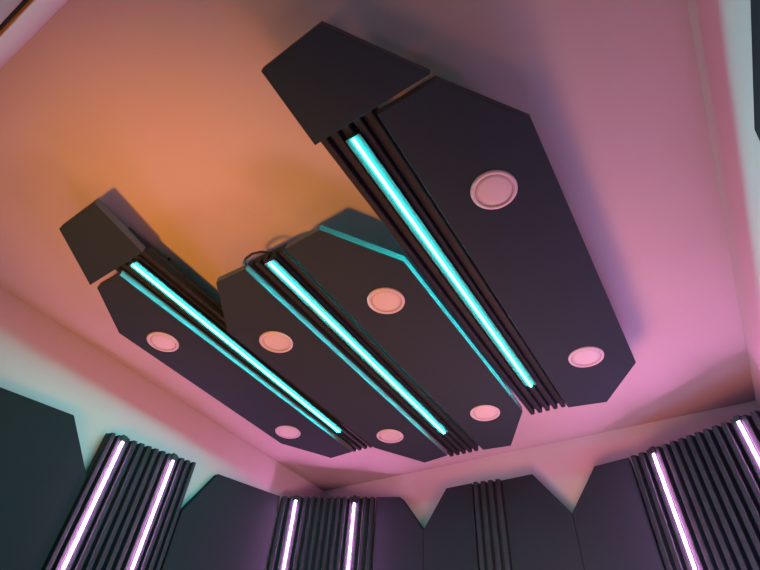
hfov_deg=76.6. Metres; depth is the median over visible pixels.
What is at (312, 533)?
slatted panel
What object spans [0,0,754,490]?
ceiling
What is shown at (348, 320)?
acoustic panel
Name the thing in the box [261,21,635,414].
acoustic panel
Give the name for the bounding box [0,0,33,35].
door
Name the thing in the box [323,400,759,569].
wall
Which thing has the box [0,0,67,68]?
wall
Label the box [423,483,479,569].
acoustic panel
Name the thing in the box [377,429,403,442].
recessed light
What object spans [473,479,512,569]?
slatted panel
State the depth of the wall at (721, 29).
1.36 m
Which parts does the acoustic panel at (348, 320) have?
panel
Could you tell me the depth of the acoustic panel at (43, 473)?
2.08 m
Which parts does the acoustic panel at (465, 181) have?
panel, panel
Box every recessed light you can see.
[147,332,178,351]
[259,331,292,352]
[275,426,300,438]
[367,288,404,313]
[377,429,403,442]
[470,170,517,209]
[470,405,499,420]
[568,346,603,366]
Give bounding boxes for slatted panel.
[41,433,195,569]
[267,495,374,569]
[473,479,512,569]
[630,411,759,569]
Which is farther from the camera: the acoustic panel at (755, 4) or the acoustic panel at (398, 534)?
the acoustic panel at (398, 534)
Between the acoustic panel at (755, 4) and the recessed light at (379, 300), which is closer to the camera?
the acoustic panel at (755, 4)
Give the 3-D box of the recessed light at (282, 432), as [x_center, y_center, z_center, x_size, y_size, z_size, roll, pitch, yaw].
[-0.537,0.859,2.810,0.148,0.010,0.148,-22,-51,24]
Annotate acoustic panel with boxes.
[0,387,86,569]
[59,198,372,457]
[160,474,279,569]
[216,225,522,462]
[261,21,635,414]
[372,497,423,569]
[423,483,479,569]
[502,474,584,569]
[573,458,665,569]
[750,0,759,140]
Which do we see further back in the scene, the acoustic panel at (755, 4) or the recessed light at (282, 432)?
the recessed light at (282, 432)
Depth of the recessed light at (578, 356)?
2.09 m
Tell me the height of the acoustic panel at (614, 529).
2.378 m
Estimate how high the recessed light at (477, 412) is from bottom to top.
0.010 m
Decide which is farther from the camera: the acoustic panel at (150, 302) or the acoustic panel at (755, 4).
the acoustic panel at (150, 302)
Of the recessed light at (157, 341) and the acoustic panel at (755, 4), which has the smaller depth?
the acoustic panel at (755, 4)
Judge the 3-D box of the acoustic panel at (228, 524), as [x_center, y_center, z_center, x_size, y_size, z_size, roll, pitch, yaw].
[-0.952,2.042,2.218,0.045,2.362,0.711,-22,-51,24]
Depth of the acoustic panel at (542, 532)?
2.63 m
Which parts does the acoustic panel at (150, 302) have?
panel, panel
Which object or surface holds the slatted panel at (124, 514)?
attached to the wall at (43, 361)
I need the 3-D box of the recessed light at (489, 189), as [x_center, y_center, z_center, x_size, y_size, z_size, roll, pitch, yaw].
[0.362,-0.302,1.532,0.148,0.010,0.148,-22,-51,24]
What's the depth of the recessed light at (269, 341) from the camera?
2.10 m
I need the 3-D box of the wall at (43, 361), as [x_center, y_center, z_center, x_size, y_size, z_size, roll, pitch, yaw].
[-1.389,1.568,1.952,0.120,2.600,3.342,-22,-51,24]
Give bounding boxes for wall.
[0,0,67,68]
[0,287,323,569]
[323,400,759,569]
[686,0,759,406]

